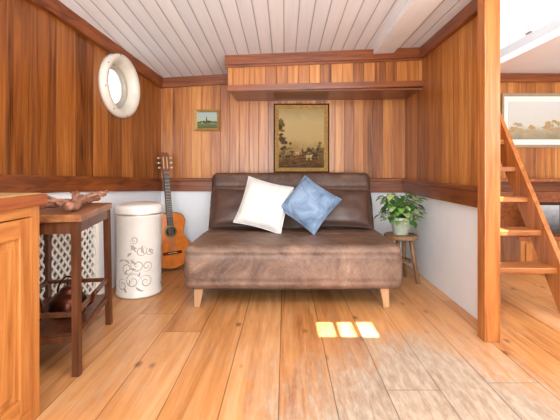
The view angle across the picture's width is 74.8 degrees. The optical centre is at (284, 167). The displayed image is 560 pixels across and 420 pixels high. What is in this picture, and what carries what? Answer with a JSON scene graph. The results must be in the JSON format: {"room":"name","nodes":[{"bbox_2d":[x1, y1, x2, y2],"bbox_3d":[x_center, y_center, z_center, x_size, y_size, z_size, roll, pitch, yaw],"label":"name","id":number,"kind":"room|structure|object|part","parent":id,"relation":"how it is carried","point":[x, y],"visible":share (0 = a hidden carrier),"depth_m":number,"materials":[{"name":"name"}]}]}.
{"room":"ship interior","nodes":[
{"label":"ship interior","id":0,"kind":"room"},
{"bbox_2d":[0,0,160,293],"bbox_3d":[-1.635,-0.110,1.033,0.060,2.120,5.400,0,0,9],"label":"wall","id":1,"kind":"structure","parent":0,"point":[55,120],"depth_m":2.33,"materials":[{"name":"brown wood"}]},
{"bbox_2d":[0,174,162,192],"bbox_3d":[-1.591,0.062,1.027,0.030,0.325,5.200,0,0,9],"label":"trim","id":2,"kind":"structure","parent":1,"relation":"attached to","point":[8,183],"depth_m":2.38,"materials":[{"name":"brown wood"}]},
{"bbox_2d":[25,0,163,87],"bbox_3d":[-1.583,-0.904,1.026,0.045,0.245,5.200,0,0,9],"label":"trim","id":3,"kind":"structure","parent":1,"relation":"attached to","point":[57,9],"depth_m":2.53,"materials":[{"name":"brown wood"}]},
{"bbox_2d":[98,53,140,117],"bbox_3d":[-1.346,-0.650,2.912,0.155,0.508,0.508,0,0,9],"label":"porthole window","id":4,"kind":"structure","parent":1,"relation":"in","point":[119,86],"depth_m":2.94,"materials":[{"name":"paint"}]},
{"bbox_2d":[59,0,471,77],"bbox_3d":[-0.500,-0.916,1.030,3.400,0.218,5.260,0,0,0],"label":"ceiling","id":5,"kind":"structure","parent":0,"point":[173,38],"depth_m":2.58,"materials":[{"name":"white paint"}]},
{"bbox_2d":[374,0,441,53],"bbox_3d":[0.835,-0.997,2.305,0.170,0.065,1.690,0,0,0],"label":"ceiling beam","id":6,"kind":"structure","parent":5,"relation":"attached to","point":[414,12],"depth_m":2.48,"materials":[{"name":"white wood"}]},
{"bbox_2d":[35,264,559,419],"bbox_3d":[0.375,0.970,1.050,5.350,0.080,5.300,0,0,0],"label":"floor","id":7,"kind":"structure","parent":0,"point":[241,354],"depth_m":1.81,"materials":[{"name":"brown wood"}]},
{"bbox_2d":[0,193,47,419],"bbox_3d":[-1.200,0.512,0.800,0.621,0.836,1.200,0,0,0],"label":"base cabinet","id":8,"kind":"object","parent":7,"relation":"on","point":[19,212],"visible":1,"depth_m":1.27,"materials":[{"name":"orange wood"}]},
{"bbox_2d":[0,193,47,211],"bbox_3d":[-1.208,0.117,0.800,0.605,0.046,1.200,0,0,0],"label":"countertop","id":9,"kind":"structure","parent":8,"relation":"on","point":[8,201],"depth_m":1.27,"materials":[{"name":"brown wood"}]},
{"bbox_2d":[39,199,101,300],"bbox_3d":[-1.406,0.575,2.086,0.078,0.710,1.030,0,0,9],"label":"radiator cover","id":10,"kind":"object","parent":7,"relation":"on","point":[90,237],"visible":0.3,"depth_m":2.32,"materials":[{"name":"beige paint"}]},
{"bbox_2d":[39,203,112,376],"bbox_3d":[-1.159,0.569,1.888,0.408,0.723,0.596,0,0,-9],"label":"wooden side table","id":11,"kind":"object","parent":7,"relation":"on","point":[52,330],"visible":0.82,"depth_m":1.70,"materials":[{"name":"brown wood"}]},
{"bbox_2d":[39,297,43,321],"bbox_3d":[-1.220,0.643,1.750,0.110,0.205,0.110,0,0,0],"label":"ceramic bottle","id":12,"kind":"object","parent":11,"relation":"on","point":[41,308],"visible":0.06,"depth_m":1.76,"materials":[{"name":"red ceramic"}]},
{"bbox_2d":[47,275,98,318],"bbox_3d":[-1.085,0.646,1.850,0.217,0.200,0.180,0,0,34],"label":"copper kettle","id":13,"kind":"object","parent":11,"relation":"on","point":[61,301],"visible":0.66,"depth_m":1.80,"materials":[{"name":"brown metal"}]},
{"bbox_2d":[39,190,108,210],"bbox_3d":[-1.088,0.161,1.913,0.221,0.089,0.548,0,0,-7],"label":"branch","id":14,"kind":"object","parent":11,"relation":"on","point":[74,204],"visible":0.94,"depth_m":1.76,"materials":[{"name":"brown wood"}]},
{"bbox_2d":[114,201,162,298],"bbox_3d":[-1.090,0.592,2.740,0.338,0.676,0.338,0,0,0],"label":"bin","id":15,"kind":"object","parent":7,"relation":"on","point":[138,223],"visible":1,"depth_m":2.60,"materials":[{"name":"white ceramic"}]},
{"bbox_2d":[157,152,190,268],"bbox_3d":[-1.070,0.388,3.380,0.387,1.077,0.203,0,0,-38],"label":"acoustic guitar","id":16,"kind":"object","parent":7,"relation":"on","point":[174,241],"visible":0.77,"depth_m":3.36,"materials":[{"name":"brown wood"}]},
{"bbox_2d":[184,172,401,307],"bbox_3d":[0.056,0.487,2.936,1.460,0.894,1.083,0,0,0],"label":"sofa","id":17,"kind":"object","parent":7,"relation":"on","point":[226,257],"visible":0.79,"depth_m":2.41,"materials":[{"name":"brown leather"}]},
{"bbox_2d":[210,189,249,226],"bbox_3d":[-0.361,0.330,3.061,0.505,0.308,0.212,0,0,0],"label":"leather cushion","id":18,"kind":"object","parent":17,"relation":"on","point":[227,202],"visible":0.5,"depth_m":3.00,"materials":[{"name":"brown leather"}]},
{"bbox_2d":[233,176,293,233],"bbox_3d":[-0.165,0.290,2.901,0.456,0.450,0.229,0,0,8],"label":"cushion","id":19,"kind":"object","parent":17,"relation":"on","point":[260,207],"visible":0.91,"depth_m":2.83,"materials":[{"name":"fabric"}]},
{"bbox_3d":[0.056,0.322,3.317,1.456,0.565,0.322,0,0,0],"label":"backrest","id":20,"kind":"part","parent":17,"relation":"part of","materials":[{"name":"brown leather"}]},
{"bbox_3d":[0.055,0.659,2.890,1.415,0.342,0.780,0,0,0],"label":"frame","id":21,"kind":"part","parent":17,"relation":"part of","materials":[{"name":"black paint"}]},
{"bbox_3d":[0.056,0.652,2.780,1.460,0.316,0.770,0,0,0],"label":"seat","id":22,"kind":"part","parent":17,"relation":"part of","materials":[{"name":"brown leather"}]},
{"bbox_2d":[281,176,341,234],"bbox_3d":[0.190,0.280,2.859,0.449,0.443,0.264,0,0,30],"label":"cushion","id":23,"kind":"object","parent":17,"relation":"on","point":[309,204],"visible":0.95,"depth_m":2.80,"materials":[{"name":"fabric"}]},
{"bbox_2d":[320,188,372,228],"bbox_3d":[0.479,0.330,3.058,0.503,0.329,0.216,0,0,0],"label":"leather cushion","id":24,"kind":"object","parent":17,"relation":"on","point":[353,210],"visible":0.67,"depth_m":2.98,"materials":[{"name":"brown leather"}]},
{"bbox_2d":[384,231,418,283],"bbox_3d":[0.955,0.739,3.020,0.272,0.387,0.272,0,0,0],"label":"stool","id":25,"kind":"object","parent":7,"relation":"on","point":[411,237],"visible":0.67,"depth_m":2.95,"materials":[{"name":"brown wood"}]},
{"bbox_2d":[374,193,427,234],"bbox_3d":[0.953,0.373,2.999,0.385,0.343,0.448,0,0,0],"label":"pothos","id":26,"kind":"object","parent":25,"relation":"on","point":[401,216],"visible":1,"depth_m":2.95,"materials":[{"name":"green plant"}]},
{"bbox_2d":[477,0,499,341],"bbox_3d":[1.107,-0.046,1.990,0.085,1.952,0.080,0,0,0],"label":"wooden post","id":27,"kind":"object","parent":7,"relation":"on","point":[488,11],"visible":1,"depth_m":1.95,"materials":[{"name":"brown wood"}]},
{"bbox_2d":[500,112,559,312],"bbox_3d":[1.506,0.020,2.823,0.559,1.820,1.396,0,0,0],"label":"staircase","id":28,"kind":"structure","parent":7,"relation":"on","point":[537,227],"depth_m":2.55,"materials":[{"name":"brown wood"}]},
{"bbox_2d":[500,192,559,261],"bbox_3d":[2.490,0.580,3.370,0.920,0.700,0.400,0,0,0],"label":"chest","id":29,"kind":"object","parent":7,"relation":"on","point":[512,248],"visible":0.33,"depth_m":3.45,"materials":[{"name":"orange wood"}]},
{"bbox_2d":[539,202,559,233],"bbox_3d":[2.385,0.454,3.330,0.270,0.288,0.040,0,0,0],"label":"photo frame","id":30,"kind":"object","parent":29,"relation":"attached to","point":[551,210],"visible":0.38,"depth_m":3.33,"materials":[{"name":"silver metal"}]},
{"bbox_2d":[228,61,421,99],"bbox_3d":[0.345,-0.848,3.375,1.670,0.355,0.450,0,0,0],"label":"wall","id":31,"kind":"structure","parent":0,"point":[399,70],"depth_m":3.15,"materials":[{"name":"brown wood"}]},
{"bbox_2d":[225,47,423,67],"bbox_3d":[0.335,-0.942,3.125,1.690,0.164,0.050,0,0,0],"label":"trim","id":32,"kind":"structure","parent":31,"relation":"attached to","point":[401,54],"depth_m":3.10,"materials":[{"name":"brown wood"}]},
{"bbox_2d":[227,80,423,100],"bbox_3d":[0.345,-0.700,3.355,1.670,0.090,0.490,0,0,0],"label":"wall shelf","id":33,"kind":"object","parent":31,"relation":"attached to","point":[377,90],"visible":1,"depth_m":3.17,"materials":[{"name":"brown wood"}]},
{"bbox_2d":[161,82,559,254],"bbox_3d":[0.850,-0.060,3.630,4.400,2.020,0.060,0,0,0],"label":"wall","id":34,"kind":"structure","parent":0,"point":[366,136],"depth_m":3.60,"materials":[{"name":"brown wood"}]},
{"bbox_2d":[163,74,227,87],"bbox_3d":[-0.855,-0.853,3.580,0.730,0.135,0.040,0,0,0],"label":"trim","id":35,"kind":"structure","parent":34,"relation":"attached to","point":[219,79],"depth_m":3.56,"materials":[{"name":"brown wood"}]},
{"bbox_2d":[194,110,219,130],"bbox_3d":[-0.762,-0.468,3.585,0.245,0.205,0.030,0,0,0],"label":"framed landscape","id":36,"kind":"object","parent":34,"relation":"attached to","point":[204,120],"visible":1,"depth_m":3.58,"materials":[{"name":"multicoloured paper"}]},
{"bbox_2d":[162,178,405,192],"bbox_3d":[-0.020,0.169,3.575,2.400,0.142,0.050,0,0,0],"label":"trim","id":37,"kind":"structure","parent":34,"relation":"attached to","point":[386,185],"depth_m":3.57,"materials":[{"name":"brown wood"}]},
{"bbox_2d":[274,104,328,172],"bbox_3d":[0.160,-0.290,3.578,0.540,0.670,0.045,0,0,0],"label":"framed painting","id":38,"kind":"object","parent":34,"relation":"attached to","point":[301,131],"visible":1,"depth_m":3.58,"materials":[{"name":"paper"}]},
{"bbox_2d":[500,74,559,191],"bbox_3d":[2.101,-0.344,3.575,1.798,1.148,0.050,0,0,0],"label":"trim","id":39,"kind":"structure","parent":34,"relation":"attached to","point":[505,186],"depth_m":3.56,"materials":[{"name":"brown wood"}]},
{"bbox_2d":[500,178,559,192],"bbox_3d":[2.465,0.165,3.485,1.030,0.130,0.170,0,0,0],"label":"shelf","id":40,"kind":"object","parent":34,"relation":"attached to","point":[501,179],"visible":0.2,"depth_m":3.40,"materials":[{"name":"brown wood"}]},
{"bbox_2d":[501,93,559,147],"bbox_3d":[2.520,-0.465,3.585,0.800,0.530,0.030,0,0,0],"label":"framed print","id":41,"kind":"object","parent":34,"relation":"attached to","point":[532,120],"visible":0.94,"depth_m":3.58},
{"bbox_2d":[405,16,476,318],"bbox_3d":[1.190,-0.043,2.840,0.020,1.965,1.520,0,0,0],"label":"wall","id":42,"kind":"structure","parent":0,"point":[440,118],"depth_m":2.66,"materials":[{"name":"brown wood"}]},
{"bbox_2d":[402,179,476,207],"bbox_3d":[1.157,0.175,2.795,0.045,0.130,1.530,0,0,0],"label":"trim","id":43,"kind":"structure","parent":42,"relation":"attached to","point":[466,195],"depth_m":2.64,"materials":[{"name":"brown wood"}]},
{"bbox_2d":[420,0,476,56],"bbox_3d":[1.160,-0.980,2.550,0.040,0.089,1.100,0,0,0],"label":"trim","id":44,"kind":"structure","parent":42,"relation":"attached to","point":[469,11],"depth_m":2.52,"materials":[{"name":"brown wood"}]},
{"bbox_2d":[500,28,559,73],"bbox_3d":[2.115,-0.995,1.030,1.890,0.150,5.260,0,0,0],"label":"ceiling","id":45,"kind":"structure","parent":0,"point":[542,55],"depth_m":3.10,"materials":[{"name":"white paint"}]},
{"bbox_3d":[1.550,-1.379,2.600,0.900,0.703,2.200,0,0,0],"label":"wall","id":46,"kind":"structure","parent":0,"visible":0},
{"bbox_2d":[500,0,559,57],"bbox_3d":[1.925,-1.330,2.580,0.060,0.720,2.040,0,0,0],"label":"window","id":47,"kind":"structure","parent":46,"relation":"in","point":[532,32],"depth_m":2.83,"materials":[{"name":"paint"}]}
]}

